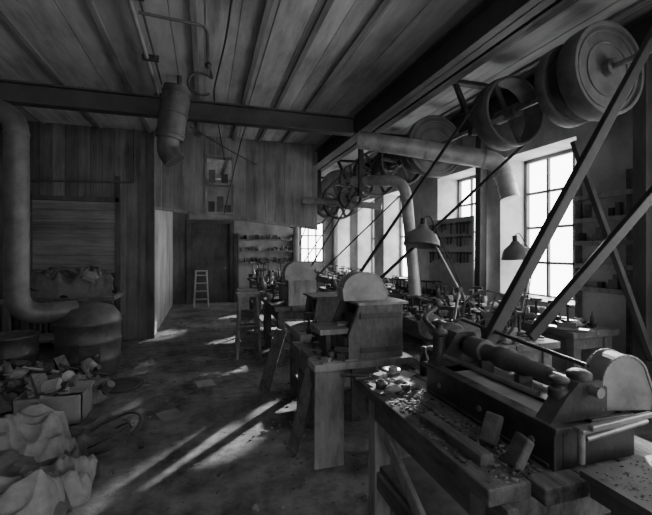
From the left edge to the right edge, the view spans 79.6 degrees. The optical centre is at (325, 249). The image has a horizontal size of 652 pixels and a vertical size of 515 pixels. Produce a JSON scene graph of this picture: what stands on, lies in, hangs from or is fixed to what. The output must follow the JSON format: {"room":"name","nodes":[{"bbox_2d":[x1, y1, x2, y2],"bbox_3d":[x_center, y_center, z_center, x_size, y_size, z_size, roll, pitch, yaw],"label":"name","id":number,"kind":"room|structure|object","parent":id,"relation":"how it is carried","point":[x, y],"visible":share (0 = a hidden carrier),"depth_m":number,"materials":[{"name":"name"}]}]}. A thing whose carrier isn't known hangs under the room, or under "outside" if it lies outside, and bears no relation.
{"room":"woodworking workshop","nodes":[
{"label":"woodworking workshop","id":0,"kind":"room"},
{"bbox_2d":[0,121,317,344],"bbox_3d":[-2.862,-0.275,7.216,5.600,3.750,0.120,0,0,-17],"label":"wall","id":1,"kind":"structure","parent":0,"point":[57,151],"depth_m":7.05,"materials":[{"name":"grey wood"}]},
{"bbox_2d":[30,176,119,291],"bbox_3d":[-4.298,0.150,6.700,1.390,2.900,0.042,0,0,-17],"label":"panel","id":2,"kind":"object","parent":1,"relation":"attached to","point":[60,231],"visible":0.77,"depth_m":6.69,"materials":[{"name":"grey wood"}]},
{"bbox_2d":[30,129,134,182],"bbox_3d":[-4.209,-1.636,6.695,1.718,1.008,0.036,0,0,-17],"label":"conduit pipe","id":3,"kind":"object","parent":1,"relation":"attached to","point":[32,180],"visible":0.88,"depth_m":6.79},
{"bbox_2d":[205,154,233,214],"bbox_3d":[-2.044,-1.240,7.517,0.540,1.120,0.230,0,0,-17],"label":"window","id":4,"kind":"structure","parent":1,"relation":"in","point":[207,156],"depth_m":7.44,"materials":[{"name":"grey wood"}]},
{"bbox_2d":[208,170,230,211],"bbox_3d":[-2.049,-1.125,7.531,0.420,0.800,0.140,0,0,-17],"label":"crates","id":5,"kind":"object","parent":4,"relation":"on","point":[224,177],"visible":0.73,"depth_m":7.46,"materials":[{"name":"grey wood"}]},
{"bbox_2d":[265,0,390,168],"bbox_3d":[0.188,-2.131,4.397,0.060,0.031,16.290,0,0,-17],"label":"trim","id":6,"kind":"structure","parent":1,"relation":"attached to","point":[383,4],"depth_m":4.18,"materials":[{"name":"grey wood"}]},
{"bbox_2d":[155,161,172,333],"bbox_3d":[-3.858,-0.275,9.328,0.054,3.750,4.497,0,0,-17],"label":"wall","id":7,"kind":"structure","parent":0,"point":[163,219],"depth_m":8.89,"materials":[{"name":"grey wood"}]},
{"bbox_2d":[173,177,332,303],"bbox_3d":[-3.110,-0.275,11.992,7.950,3.750,0.150,0,0,-17],"label":"wall","id":8,"kind":"structure","parent":0,"point":[250,229],"depth_m":12.09,"materials":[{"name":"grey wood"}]},
{"bbox_2d":[187,220,233,303],"bbox_3d":[-3.487,0.350,11.823,1.370,2.500,0.150,0,0,-17],"label":"door","id":9,"kind":"structure","parent":8,"relation":"in","point":[210,243],"depth_m":11.84,"materials":[{"name":"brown wood"}]},
{"bbox_2d":[301,223,323,261],"bbox_3d":[-0.459,-0.250,12.812,0.800,1.300,0.050,0,0,-17],"label":"window","id":10,"kind":"structure","parent":8,"relation":"in","point":[307,235],"depth_m":12.82,"materials":[{"name":"paint"}]},
{"bbox_2d":[315,0,555,169],"bbox_3d":[0.913,-1.880,4.627,0.180,0.300,16.300,0,0,-17],"label":"steel beam","id":11,"kind":"structure","parent":8,"relation":"attached to","point":[488,22],"depth_m":3.81,"materials":[{"name":"metal"}]},
{"bbox_2d":[317,0,578,171],"bbox_3d":[1.209,-1.970,4.718,0.120,0.300,16.300,0,0,-17],"label":"steel beam","id":12,"kind":"structure","parent":8,"relation":"attached to","point":[558,6],"depth_m":3.78,"materials":[{"name":"metal"}]},
{"bbox_2d":[317,149,363,209],"bbox_3d":[-0.273,-1.357,9.337,0.080,0.915,6.000,0,0,-17],"label":"support post","id":13,"kind":"object","parent":12,"relation":"hanging from","point":[360,193],"visible":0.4,"depth_m":6.55,"materials":[{"name":"metal"}]},
{"bbox_2d":[302,197,381,209],"bbox_3d":[0.293,-0.880,7.340,1.514,0.279,0.128,0,0,13],"label":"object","id":14,"kind":"object","parent":13,"relation":"attached to","point":[370,205],"visible":0.94,"depth_m":7.32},
{"bbox_2d":[351,174,420,295],"bbox_3d":[0.967,-0.280,6.347,1.274,1.980,0.224,0,0,41],"label":"duct","id":15,"kind":"object","parent":13,"relation":"attached to","point":[400,184],"visible":0.83,"depth_m":6.03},
{"bbox_2d":[346,0,651,170],"bbox_3d":[2.213,-2.131,5.024,0.060,0.031,16.290,0,0,-17],"label":"trim","id":16,"kind":"structure","parent":8,"relation":"attached to","point":[640,3],"depth_m":4.42,"materials":[{"name":"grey wood"}]},
{"bbox_2d":[351,13,651,175],"bbox_3d":[2.451,-1.950,5.103,0.160,0.300,16.300,0,0,-17],"label":"steel beam","id":17,"kind":"structure","parent":8,"relation":"attached to","point":[640,28],"depth_m":5.13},
{"bbox_2d":[0,0,651,181],"bbox_3d":[-0.664,-2.199,4.243,8.672,0.103,16.500,0,0,-17],"label":"ceiling","id":18,"kind":"structure","parent":0,"point":[65,33],"depth_m":4.18,"materials":[{"name":"wood"}]},
{"bbox_2d":[0,7,101,128],"bbox_3d":[-2.897,-2.131,3.442,0.060,0.031,16.290,0,0,-17],"label":"trim","id":19,"kind":"structure","parent":18,"relation":"attached to","point":[3,15],"depth_m":4.16,"materials":[{"name":"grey wood"}]},
{"bbox_2d":[84,0,151,132],"bbox_3d":[-2.133,-2.131,3.679,0.060,0.031,16.290,0,0,-17],"label":"trim","id":20,"kind":"structure","parent":18,"relation":"attached to","point":[90,4],"depth_m":4.06,"materials":[{"name":"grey wood"}]},
{"bbox_2d":[127,0,162,95],"bbox_3d":[-1.072,-2.082,1.552,0.170,0.064,9.600,0,0,-17],"label":"conduit","id":21,"kind":"object","parent":18,"relation":"attached to","point":[146,57],"depth_m":3.99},
{"bbox_2d":[155,75,191,166],"bbox_3d":[-1.885,-1.591,4.833,0.439,1.118,0.354,0,0,11],"label":"flue","id":22,"kind":"object","parent":18,"relation":"hanging from","point":[173,110],"visible":0.98,"depth_m":4.72,"materials":[{"name":"metal"}]},
{"bbox_2d":[138,11,209,75],"bbox_3d":[-1.343,-1.832,3.485,0.597,0.464,0.036,0,0,-23],"label":"conduit","id":23,"kind":"object","parent":18,"relation":"attached to","point":[139,12],"visible":1,"depth_m":3.52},
{"bbox_2d":[186,61,212,95],"bbox_3d":[-1.153,-1.575,3.579,0.235,0.331,0.057,0,0,-17],"label":"hook","id":24,"kind":"object","parent":23,"relation":"hanging from","point":[208,64],"visible":1,"depth_m":3.57,"materials":[{"name":"metal"}]},
{"bbox_2d":[189,0,200,136],"bbox_3d":[-1.321,-2.131,3.930,0.060,0.031,16.290,0,0,-17],"label":"trim","id":25,"kind":"structure","parent":18,"relation":"attached to","point":[192,3],"depth_m":4.08,"materials":[{"name":"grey wood"}]},
{"bbox_2d":[213,0,232,159],"bbox_3d":[-1.154,-1.895,4.408,0.218,0.407,6.103,0,0,-16],"label":"cable","id":26,"kind":"object","parent":18,"relation":"hanging from","point":[231,1],"visible":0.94,"depth_m":4.18,"materials":[{"name":"black rubber"}]},
{"bbox_2d":[224,127,245,212],"bbox_3d":[-1.446,-1.302,6.528,0.174,1.216,1.927,0,0,-25],"label":"rod","id":27,"kind":"object","parent":18,"relation":"hanging from","point":[245,127],"visible":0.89,"depth_m":6.98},
{"bbox_2d":[224,0,273,173],"bbox_3d":[-0.719,-2.131,4.116,0.060,0.031,16.290,0,0,-17],"label":"trim","id":28,"kind":"structure","parent":18,"relation":"attached to","point":[269,3],"depth_m":4.19,"materials":[{"name":"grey wood"}]},
{"bbox_2d":[258,0,333,141],"bbox_3d":[-0.251,-2.131,4.261,0.060,0.031,16.290,0,0,-17],"label":"trim","id":29,"kind":"structure","parent":18,"relation":"attached to","point":[327,5],"depth_m":4.15,"materials":[{"name":"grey wood"}]},
{"bbox_2d":[321,51,651,187],"bbox_3d":[1.260,-1.811,7.090,0.680,0.681,11.600,0,0,-17],"label":"shaft","id":30,"kind":"object","parent":18,"relation":"hanging from","point":[471,132],"visible":0.32,"depth_m":4.99,"materials":[{"name":"metal"}]},
{"bbox_2d":[321,170,357,208],"bbox_3d":[0.343,-1.550,10.051,1.010,1.010,0.260,0,0,-17],"label":"pulley","id":31,"kind":"object","parent":30,"relation":"attached to","point":[331,176],"visible":0.31,"depth_m":9.92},
{"bbox_2d":[338,163,373,200],"bbox_3d":[0.698,-1.550,8.905,0.848,0.848,0.220,0,0,-17],"label":"pulley","id":32,"kind":"object","parent":30,"relation":"attached to","point":[366,168],"visible":0.3,"depth_m":8.84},
{"bbox_2d":[353,151,396,195],"bbox_3d":[0.994,-1.550,7.949,0.909,0.909,0.240,0,0,-17],"label":"pulley","id":33,"kind":"object","parent":30,"relation":"attached to","point":[373,172],"visible":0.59,"depth_m":7.89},
{"bbox_2d":[322,151,387,219],"bbox_3d":[0.675,-1.304,7.809,1.623,1.417,0.134,0,0,-24],"label":"belt","id":34,"kind":"object","parent":33,"relation":"hanging from","point":[326,211],"visible":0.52,"depth_m":7.58,"materials":[{"name":"leather"}]},
{"bbox_2d":[377,137,420,184],"bbox_3d":[1.319,-1.550,6.899,0.848,0.848,0.240,0,0,-17],"label":"pulley","id":35,"kind":"object","parent":30,"relation":"attached to","point":[397,163],"visible":0.41,"depth_m":6.84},
{"bbox_2d":[311,152,415,277],"bbox_3d":[0.688,-0.729,6.668,2.213,2.510,0.104,0,0,-20],"label":"belt","id":36,"kind":"object","parent":35,"relation":"hanging from","point":[382,212],"visible":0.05,"depth_m":6.54,"materials":[{"name":"leather"}]},
{"bbox_2d":[400,155,418,173],"bbox_3d":[1.496,-1.550,6.325,0.606,0.606,0.210,0,0,-17],"label":"pulley","id":37,"kind":"object","parent":30,"relation":"attached to","point":[404,159],"visible":0.12,"depth_m":6.25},
{"bbox_2d":[406,115,462,177],"bbox_3d":[1.633,-1.550,5.886,0.929,0.929,0.180,0,0,-17],"label":"pulley","id":38,"kind":"object","parent":30,"relation":"attached to","point":[434,128],"visible":0.48,"depth_m":5.83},
{"bbox_2d":[472,75,542,150],"bbox_3d":[2.073,-1.550,4.463,0.788,0.788,0.300,0,0,-17],"label":"pulley","id":39,"kind":"object","parent":30,"relation":"attached to","point":[523,90],"visible":0.89,"depth_m":4.43,"materials":[{"name":"metal"}]},
{"bbox_2d":[534,44,589,127],"bbox_3d":[2.310,-1.550,3.698,0.768,0.768,0.160,0,0,-17],"label":"pulley","id":40,"kind":"object","parent":30,"relation":"attached to","point":[550,100],"visible":0.27,"depth_m":3.60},
{"bbox_2d":[556,20,643,120],"bbox_3d":[2.398,-1.550,3.412,0.808,0.808,0.240,0,0,-17],"label":"pulley","id":41,"kind":"object","parent":30,"relation":"attached to","point":[587,80],"visible":0.82,"depth_m":3.32,"materials":[{"name":"metal"}]},
{"bbox_2d":[0,302,651,514],"bbox_3d":[-0.731,1.650,4.223,8.100,0.100,16.500,0,0,-17],"label":"floor","id":42,"kind":"structure","parent":0,"point":[240,460],"depth_m":3.32,"materials":[{"name":"concrete"}]},
{"bbox_2d":[0,330,40,376],"bbox_3d":[-3.559,1.274,4.394,0.570,0.648,0.570,0,0,-17],"label":"barrel","id":43,"kind":"object","parent":42,"relation":"on","point":[15,344],"visible":0.59,"depth_m":4.31,"materials":[{"name":"metal"}]},
{"bbox_2d":[11,314,53,344],"bbox_3d":[-4.610,1.155,6.403,0.948,0.890,0.200,0,0,-17],"label":"radiator","id":44,"kind":"object","parent":42,"relation":"on","point":[15,323],"visible":0.03,"depth_m":6.31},
{"bbox_2d":[12,373,94,424],"bbox_3d":[-2.538,1.374,3.689,0.573,0.453,0.383,0,0,-17],"label":"cardboard box","id":45,"kind":"object","parent":42,"relation":"on","point":[76,398],"visible":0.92,"depth_m":3.59,"materials":[{"name":"cardboard"}]},
{"bbox_2d":[0,355,114,412],"bbox_3d":[-3.078,1.352,3.974,1.723,0.549,0.637,0,0,-17],"label":"heap","id":46,"kind":"object","parent":42,"relation":"on","point":[16,373],"visible":0.48,"depth_m":3.97,"materials":[{"name":"metal"}]},
{"bbox_2d":[0,292,123,345],"bbox_3d":[-3.982,1.150,6.016,1.450,0.900,0.750,0,0,-17],"label":"table","id":47,"kind":"object","parent":42,"relation":"on","point":[6,315],"visible":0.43,"depth_m":5.76,"materials":[{"name":"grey wood"}]},
{"bbox_2d":[30,265,116,298],"bbox_3d":[-3.980,0.465,6.009,1.350,0.468,0.725,0,0,-17],"label":"pile","id":48,"kind":"object","parent":47,"relation":"on","point":[74,282],"visible":0.92,"depth_m":5.81,"materials":[{"name":"fabric"}]},
{"bbox_2d":[0,404,132,514],"bbox_3d":[-2.223,1.383,2.583,1.480,0.431,1.650,0,0,-17],"label":"sacks","id":49,"kind":"object","parent":42,"relation":"on","point":[47,467],"visible":1,"depth_m":2.64,"materials":[{"name":"fabric"}]},
{"bbox_2d":[52,301,122,378],"bbox_3d":[-2.987,1.125,4.917,0.760,0.950,0.800,0,0,-17],"label":"stove","id":50,"kind":"object","parent":42,"relation":"on","point":[92,330],"visible":0.77,"depth_m":4.66,"materials":[{"name":"metal"}]},
{"bbox_2d":[87,412,140,453],"bbox_3d":[-1.750,1.500,3.222,0.414,0.174,0.461,0,0,-17],"label":"hoop","id":51,"kind":"object","parent":42,"relation":"on","point":[137,413],"visible":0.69,"depth_m":3.12,"materials":[{"name":"metal"}]},
{"bbox_2d":[108,377,143,393],"bbox_3d":[-2.416,1.584,4.591,0.500,0.028,0.500,0,0,-17],"label":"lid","id":52,"kind":"object","parent":42,"relation":"on","point":[124,384],"visible":0.73,"depth_m":4.59,"materials":[{"name":"metal"}]},
{"bbox_2d":[193,270,208,307],"bbox_3d":[-3.561,1.093,11.166,0.436,1.027,0.600,0,0,-17],"label":"step ladder","id":53,"kind":"object","parent":42,"relation":"on","point":[196,271],"visible":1,"depth_m":11.02,"materials":[{"name":"wood"}]},
{"bbox_2d":[71,316,366,514],"bbox_3d":[-2.018,1.584,5.124,3.636,0.052,8.034,0,0,-17],"label":"litter","id":54,"kind":"object","parent":42,"relation":"on","point":[255,506],"visible":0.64,"depth_m":3.34,"materials":[{"name":"metal"}]},
{"bbox_2d":[237,288,257,336],"bbox_3d":[-1.412,1.151,6.995,0.375,0.902,0.375,0,0,-17],"label":"wooden stool","id":55,"kind":"object","parent":42,"relation":"on","point":[238,289],"visible":0.39,"depth_m":7.11,"materials":[{"name":"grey wood"}]},
{"bbox_2d":[234,292,261,359],"bbox_3d":[-1.182,1.126,5.915,0.375,0.952,0.375,0,0,-17],"label":"wooden stool","id":56,"kind":"object","parent":42,"relation":"on","point":[239,295],"visible":1,"depth_m":5.80,"materials":[{"name":"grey wood"}]},
{"bbox_2d":[247,278,273,313],"bbox_3d":[-1.448,1.174,9.921,0.896,0.851,1.820,0,0,-17],"label":"workbench","id":57,"kind":"object","parent":42,"relation":"on","point":[250,280],"visible":0.14,"depth_m":10.36,"materials":[{"name":"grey wood"}]},
{"bbox_2d":[244,262,284,281],"bbox_3d":[-1.408,0.542,9.937,1.175,0.463,1.981,0,0,-17],"label":"clutter","id":58,"kind":"object","parent":57,"relation":"on","point":[253,275],"visible":0.59,"depth_m":9.84,"materials":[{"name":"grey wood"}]},
{"bbox_2d":[237,233,292,300],"bbox_3d":[-1.858,0.550,12.191,1.760,2.100,0.190,0,0,-17],"label":"shelf","id":59,"kind":"object","parent":42,"relation":"on","point":[275,249],"visible":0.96,"depth_m":12.08,"materials":[{"name":"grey wood"}]},
{"bbox_2d":[258,328,285,393],"bbox_3d":[-0.593,1.225,4.318,0.319,0.723,0.030,0,0,12],"label":"wooden plank","id":60,"kind":"object","parent":42,"relation":"on","point":[279,335],"visible":1,"depth_m":4.30,"materials":[{"name":"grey wood"}]},
{"bbox_2d":[252,287,302,339],"bbox_3d":[-0.885,1.174,7.677,0.946,0.851,1.418,0,0,-17],"label":"workbench","id":61,"kind":"object","parent":42,"relation":"on","point":[263,294],"visible":0.15,"depth_m":7.18,"materials":[{"name":"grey wood"}]},
{"bbox_2d":[251,268,282,291],"bbox_3d":[-0.929,0.573,7.671,1.141,0.385,1.512,0,0,-17],"label":"clutter","id":62,"kind":"object","parent":61,"relation":"on","point":[261,285],"visible":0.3,"depth_m":7.39,"materials":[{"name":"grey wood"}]},
{"bbox_2d":[262,297,304,366],"bbox_3d":[-0.447,1.189,6.010,0.896,0.822,1.284,0,0,-17],"label":"workbench","id":63,"kind":"object","parent":42,"relation":"on","point":[279,310],"visible":0.35,"depth_m":5.44,"materials":[{"name":"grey wood"}]},
{"bbox_2d":[264,284,317,301],"bbox_3d":[-0.519,0.655,6.255,0.949,0.280,0.859,0,0,-17],"label":"clutter","id":64,"kind":"object","parent":63,"relation":"on","point":[271,297],"visible":0.2,"depth_m":6.00,"materials":[{"name":"metal"}]},
{"bbox_2d":[278,261,315,305],"bbox_3d":[-0.401,0.465,5.607,0.550,0.620,0.350,0,0,-17],"label":"grinder","id":65,"kind":"object","parent":63,"relation":"on","point":[299,277],"visible":0.98,"depth_m":5.46,"materials":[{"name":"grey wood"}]},
{"bbox_2d":[293,227,298,260],"bbox_3d":[-0.519,0.185,6.748,0.100,1.170,0.100,0,0,-17],"label":"duct","id":66,"kind":"object","parent":65,"relation":"attached to","point":[295,229],"visible":0.6,"depth_m":6.71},
{"bbox_2d":[319,287,331,291],"bbox_3d":[0.446,1.174,7.099,0.646,0.853,1.939,0,0,-17],"label":"workbench","id":67,"kind":"object","parent":42,"relation":"on","point":[323,289],"visible":0.12,"depth_m":7.59,"materials":[{"name":"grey wood"}]},
{"bbox_2d":[325,273,390,295],"bbox_3d":[0.474,0.611,7.136,0.874,0.322,1.950,0,0,-17],"label":"clutter","id":68,"kind":"object","parent":67,"relation":"on","point":[333,286],"visible":0.16,"depth_m":7.49,"materials":[{"name":"metal"}]},
{"bbox_2d":[315,275,338,288],"bbox_3d":[0.404,1.179,10.701,0.696,0.843,3.429,0,0,-17],"label":"workbench","id":69,"kind":"object","parent":42,"relation":"on","point":[323,279],"visible":0.04,"depth_m":11.17,"materials":[{"name":"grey wood"}]},
{"bbox_2d":[314,265,360,280],"bbox_3d":[0.426,0.619,10.697,1.013,0.317,3.446,0,0,-17],"label":"clutter","id":70,"kind":"object","parent":69,"relation":"on","point":[323,273],"visible":0.42,"depth_m":11.38,"materials":[{"name":"metal"}]},
{"bbox_2d":[285,321,375,396],"bbox_3d":[0.053,1.200,4.139,0.846,0.800,0.756,0,0,-17],"label":"workbench","id":71,"kind":"object","parent":42,"relation":"on","point":[294,327],"visible":0.21,"depth_m":4.26,"materials":[{"name":"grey wood"}]},
{"bbox_2d":[300,312,319,333],"bbox_3d":[0.147,0.703,3.920,0.825,0.210,0.264,0,0,-17],"label":"clutter","id":72,"kind":"object","parent":71,"relation":"on","point":[308,330],"visible":0.05,"depth_m":3.73,"materials":[{"name":"fabric"}]},
{"bbox_2d":[303,292,339,322],"bbox_3d":[-0.005,0.635,4.243,0.400,0.310,0.430,0,0,-17],"label":"grinder","id":73,"kind":"object","parent":71,"relation":"on","point":[323,305],"visible":0.54,"depth_m":4.04,"materials":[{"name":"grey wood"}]},
{"bbox_2d":[287,341,413,469],"bbox_3d":[0.122,1.215,3.272,0.932,0.770,0.780,0,0,-17],"label":"bench","id":74,"kind":"object","parent":42,"relation":"on","point":[320,387],"visible":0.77,"depth_m":2.93,"materials":[{"name":"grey wood"}]},
{"bbox_2d":[303,331,348,361],"bbox_3d":[-0.011,0.783,3.223,0.323,0.108,0.724,0,0,-8],"label":"clutter","id":75,"kind":"object","parent":74,"relation":"on","point":[341,355],"visible":0.8,"depth_m":2.96,"materials":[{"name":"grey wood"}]},
{"bbox_2d":[310,271,407,359],"bbox_3d":[0.241,0.503,3.178,0.700,0.655,0.470,0,0,-17],"label":"grinder","id":76,"kind":"object","parent":74,"relation":"on","point":[368,321],"visible":0.97,"depth_m":3.03,"materials":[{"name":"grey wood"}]},
{"bbox_2d":[318,356,415,393],"bbox_3d":[0.291,0.808,2.636,0.407,0.039,0.903,0,0,-24],"label":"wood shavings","id":77,"kind":"object","parent":74,"relation":"on","point":[404,374],"visible":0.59,"depth_m":2.44},
{"bbox_2d":[418,313,480,357],"bbox_3d":[0.898,1.035,2.900,0.290,1.130,0.490,0,0,-17],"label":"grinder","id":78,"kind":"object","parent":42,"relation":"on","point":[425,331],"visible":0.2,"depth_m":2.97,"materials":[{"name":"grey metal"}]},
{"bbox_2d":[403,216,462,319],"bbox_3d":[0.791,0.239,2.924,0.422,1.002,0.277,0,0,25],"label":"lamp","id":79,"kind":"object","parent":78,"relation":"on","point":[421,237],"visible":0.83,"depth_m":2.92,"materials":[{"name":"metal"}]},
{"bbox_2d":[474,136,486,298],"bbox_3d":[2.302,-0.095,5.821,0.120,3.391,0.160,0,0,-17],"label":"wooden post","id":80,"kind":"object","parent":42,"relation":"on","point":[480,174],"visible":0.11,"depth_m":5.77,"materials":[{"name":"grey wood"}]},
{"bbox_2d":[403,314,559,369],"bbox_3d":[1.370,1.190,4.199,0.696,0.819,2.026,0,0,-17],"label":"workbench","id":81,"kind":"object","parent":42,"relation":"on","point":[410,325],"visible":0.23,"depth_m":3.35,"materials":[{"name":"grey wood"}]},
{"bbox_2d":[400,293,543,343],"bbox_3d":[1.351,0.669,4.214,0.762,0.239,2.023,0,0,-17],"label":"clutter","id":82,"kind":"object","parent":81,"relation":"on","point":[447,313],"visible":0.51,"depth_m":4.13,"materials":[{"name":"metal"}]},
{"bbox_2d":[461,290,516,341],"bbox_3d":[1.362,0.555,3.313,0.440,0.450,0.138,0,0,9],"label":"handwheel","id":83,"kind":"object","parent":82,"relation":"on","point":[485,315],"visible":0.64,"depth_m":3.25,"materials":[{"name":"metal"}]},
{"bbox_2d":[385,275,596,332],"bbox_3d":[1.823,0.645,5.930,0.758,0.258,4.877,0,0,-17],"label":"tool clutter","id":84,"kind":"object","parent":81,"relation":"on","point":[532,312],"visible":0.67,"depth_m":4.75},
{"bbox_2d":[501,233,531,334],"bbox_3d":[1.746,0.310,3.535,0.333,0.929,0.250,0,0,-32],"label":"lamp","id":85,"kind":"object","parent":81,"relation":"on","point":[515,250],"visible":0.65,"depth_m":3.47,"materials":[{"name":"metal"}]},
{"bbox_2d":[354,369,651,514],"bbox_3d":[0.784,1.200,2.000,0.880,0.800,1.304,0,0,-17],"label":"workbench","id":86,"kind":"object","parent":42,"relation":"on","point":[426,479],"visible":0.49,"depth_m":1.73,"materials":[{"name":"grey wood"}]},
{"bbox_2d":[341,366,418,393],"bbox_3d":[0.330,0.773,2.340,0.394,0.063,0.395,0,0,-17],"label":"clutter","id":87,"kind":"object","parent":86,"relation":"on","point":[391,385],"visible":0.94,"depth_m":2.30,"materials":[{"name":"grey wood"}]},
{"bbox_2d":[420,346,428,375],"bbox_3d":[0.629,0.707,2.498,0.060,0.180,0.059,0,0,-17],"label":"bottle","id":88,"kind":"object","parent":86,"relation":"on","point":[424,357],"visible":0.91,"depth_m":2.48,"materials":[{"name":"glass"}]},
{"bbox_2d":[364,374,542,482],"bbox_3d":[0.498,0.796,1.936,0.289,0.006,1.224,0,0,-17],"label":"wood shavings","id":89,"kind":"object","parent":86,"relation":"on","point":[465,423],"visible":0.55,"depth_m":1.69,"materials":[{"name":"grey wood"}]},
{"bbox_2d":[420,412,492,465],"bbox_3d":[0.527,0.775,1.629,0.060,0.040,0.400,0,0,-20],"label":"timber offcut","id":90,"kind":"object","parent":86,"relation":"on","point":[467,446],"visible":1,"depth_m":1.57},
{"bbox_2d":[478,411,503,445],"bbox_3d":[0.677,0.730,1.602,0.082,0.116,0.070,0,0,-34],"label":"wood block","id":91,"kind":"object","parent":86,"relation":"on","point":[492,423],"visible":1,"depth_m":1.59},
{"bbox_2d":[504,431,533,470],"bbox_3d":[0.708,0.735,1.433,0.073,0.108,0.080,0,0,-6],"label":"wood block","id":92,"kind":"object","parent":86,"relation":"on","point":[518,452],"visible":1,"depth_m":1.41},
{"bbox_2d":[423,299,651,471],"bbox_3d":[0.872,0.549,1.893,0.418,0.499,1.115,0,0,-17],"label":"belt-driven lathe","id":93,"kind":"object","parent":86,"relation":"on","point":[566,422],"visible":0.99,"depth_m":1.62,"materials":[{"name":"cast iron"},{"name":"steel"},{"name":"wood"}]},
{"bbox_2d":[481,26,651,345],"bbox_3d":[1.753,-0.640,2.605,2.033,2.404,0.058,0,0,-27],"label":"belt","id":94,"kind":"object","parent":93,"relation":"attached to","point":[517,286],"visible":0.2,"depth_m":2.46,"materials":[{"name":"leather"}]},
{"bbox_2d":[583,348,651,412],"bbox_3d":[1.162,0.603,1.562,0.230,0.395,0.111,0,0,-3],"label":"hood","id":95,"kind":"object","parent":93,"relation":"attached to","point":[626,378],"visible":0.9,"depth_m":1.51,"materials":[{"name":"metal"}]},
{"bbox_2d":[388,291,618,374],"bbox_3d":[1.797,1.180,6.085,0.588,0.840,5.069,0,0,-17],"label":"workbench","id":96,"kind":"object","parent":42,"relation":"on","point":[599,337],"visible":0.3,"depth_m":3.74,"materials":[{"name":"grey wood"}]},
{"bbox_2d":[574,169,632,412],"bbox_3d":[2.922,0.400,4.113,0.075,2.400,0.630,0,0,-17],"label":"shelf rack","id":97,"kind":"object","parent":42,"relation":"on","point":[614,214],"visible":0.69,"depth_m":4.03,"materials":[{"name":"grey wood"}]},
{"bbox_2d":[580,455,651,514],"bbox_3d":[1.194,1.167,1.301,0.650,0.867,0.220,0,0,-17],"label":"side table","id":98,"kind":"object","parent":42,"relation":"on","point":[622,487],"visible":1,"depth_m":1.25,"materials":[{"name":"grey wood"}]},
{"bbox_2d":[633,55,651,424],"bbox_3d":[2.957,-0.095,3.637,0.120,3.390,0.120,0,0,-17],"label":"wooden post","id":99,"kind":"object","parent":42,"relation":"on","point":[642,110],"visible":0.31,"depth_m":3.58,"materials":[{"name":"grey wood"}]},
{"bbox_2d":[570,140,651,360],"bbox_3d":[2.669,-0.025,3.653,0.670,2.066,0.066,0,0,24],"label":"diagonal brace","id":100,"kind":"object","parent":99,"relation":"attached to","point":[614,255],"visible":0.86,"depth_m":3.62,"materials":[{"name":"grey wood"}]},
{"bbox_2d":[317,193,338,217],"bbox_3d":[0.023,-0.950,8.381,0.525,0.525,0.180,0,0,-17],"label":"pulley","id":101,"kind":"object","parent":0,"point":[328,207],"depth_m":8.34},
{"bbox_2d":[323,183,356,217],"bbox_3d":[0.259,-0.950,7.617,0.687,0.687,0.180,0,0,-17],"label":"pulley","id":102,"kind":"object","parent":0,"point":[338,184],"depth_m":7.58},
{"bbox_2d":[338,185,362,209],"bbox_3d":[0.437,-0.950,7.044,0.444,0.444,0.180,0,0,-17],"label":"pulley","id":103,"kind":"object","parent":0,"point":[347,195],"depth_m":7.00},
{"bbox_2d":[359,78,525,278],"bbox_3d":[1.325,-0.715,4.223,2.380,2.480,0.076,0,0,-18],"label":"belt","id":104,"kind":"object","parent":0,"point":[489,176],"visible":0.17,"depth_m":4.17,"materials":[{"name":"leather"}]},
{"bbox_2d":[333,54,651,371],"bbox_3d":[2.851,-0.275,5.332,0.500,3.750,16.500,0,0,-17],"label":"wall","id":105,"kind":"structure","parent":0,"point":[435,198],"depth_m":5.65,"materials":[{"name":"paint"}]},
{"bbox_2d":[384,197,407,281],"bbox_3d":[1.760,-0.315,8.788,0.500,1.970,1.150,0,0,-17],"label":"window","id":106,"kind":"structure","parent":105,"relation":"in","point":[401,218],"depth_m":9.36,"materials":[{"name":"paint"}]},
{"bbox_2d":[357,131,519,200],"bbox_3d":[1.527,-1.185,5.468,2.193,1.035,0.328,0,0,9],"label":"duct","id":107,"kind":"object","parent":105,"relation":"attached to","point":[505,181],"visible":0.97,"depth_m":5.36,"materials":[{"name":"metal"}]},
{"bbox_2d":[429,216,473,297],"bbox_3d":[2.049,0.540,6.486,0.110,2.120,1.220,0,0,-17],"label":"shelf rack","id":108,"kind":"object","parent":105,"relation":"attached to","point":[456,234],"depth_m":6.31,"materials":[{"name":"wood"}]},
{"bbox_2d":[458,175,474,260],"bbox_3d":[2.418,-0.315,6.663,0.500,1.970,1.100,0,0,-17],"label":"window","id":109,"kind":"structure","parent":105,"relation":"in","point":[470,178],"depth_m":7.04,"materials":[{"name":"glass"}]},
{"bbox_2d":[500,148,575,308],"bbox_3d":[2.900,-0.315,5.106,0.500,1.970,1.200,0,0,-17],"label":"window","id":110,"kind":"structure","parent":105,"relation":"in","point":[527,194],"depth_m":5.35,"materials":[{"name":"glass"}]},
{"bbox_2d":[525,186,651,340],"bbox_3d":[2.342,-0.250,2.986,1.892,1.792,0.053,0,0,-13],"label":"diagonal brace","id":111,"kind":"object","parent":105,"relation":"attached to","point":[591,265],"visible":1,"depth_m":2.87,"materials":[{"name":"dark wood"}]},
{"bbox_3d":[-4.552,-0.275,3.040,0.100,3.750,16.500,0,0,-17],"label":"wall","id":112,"kind":"structure","parent":0,"visible":0},
{"bbox_2d":[0,100,78,323],"bbox_3d":[-3.882,-0.415,4.346,1.957,2.567,0.435,0,0,-23],"label":"pipe","id":113,"kind":"object","parent":112,"relation":"attached to","point":[16,213],"visible":0.96,"depth_m":4.33,"materials":[{"name":"metal"}]},
{"bbox_2d":[0,78,354,135],"bbox_3d":[-2.233,-1.855,5.066,5.530,0.250,0.160,0,0,-17],"label":"steel beam","id":114,"kind":"structure","parent":112,"relation":"attached to","point":[14,92],"depth_m":5.05,"materials":[{"name":"metal"}]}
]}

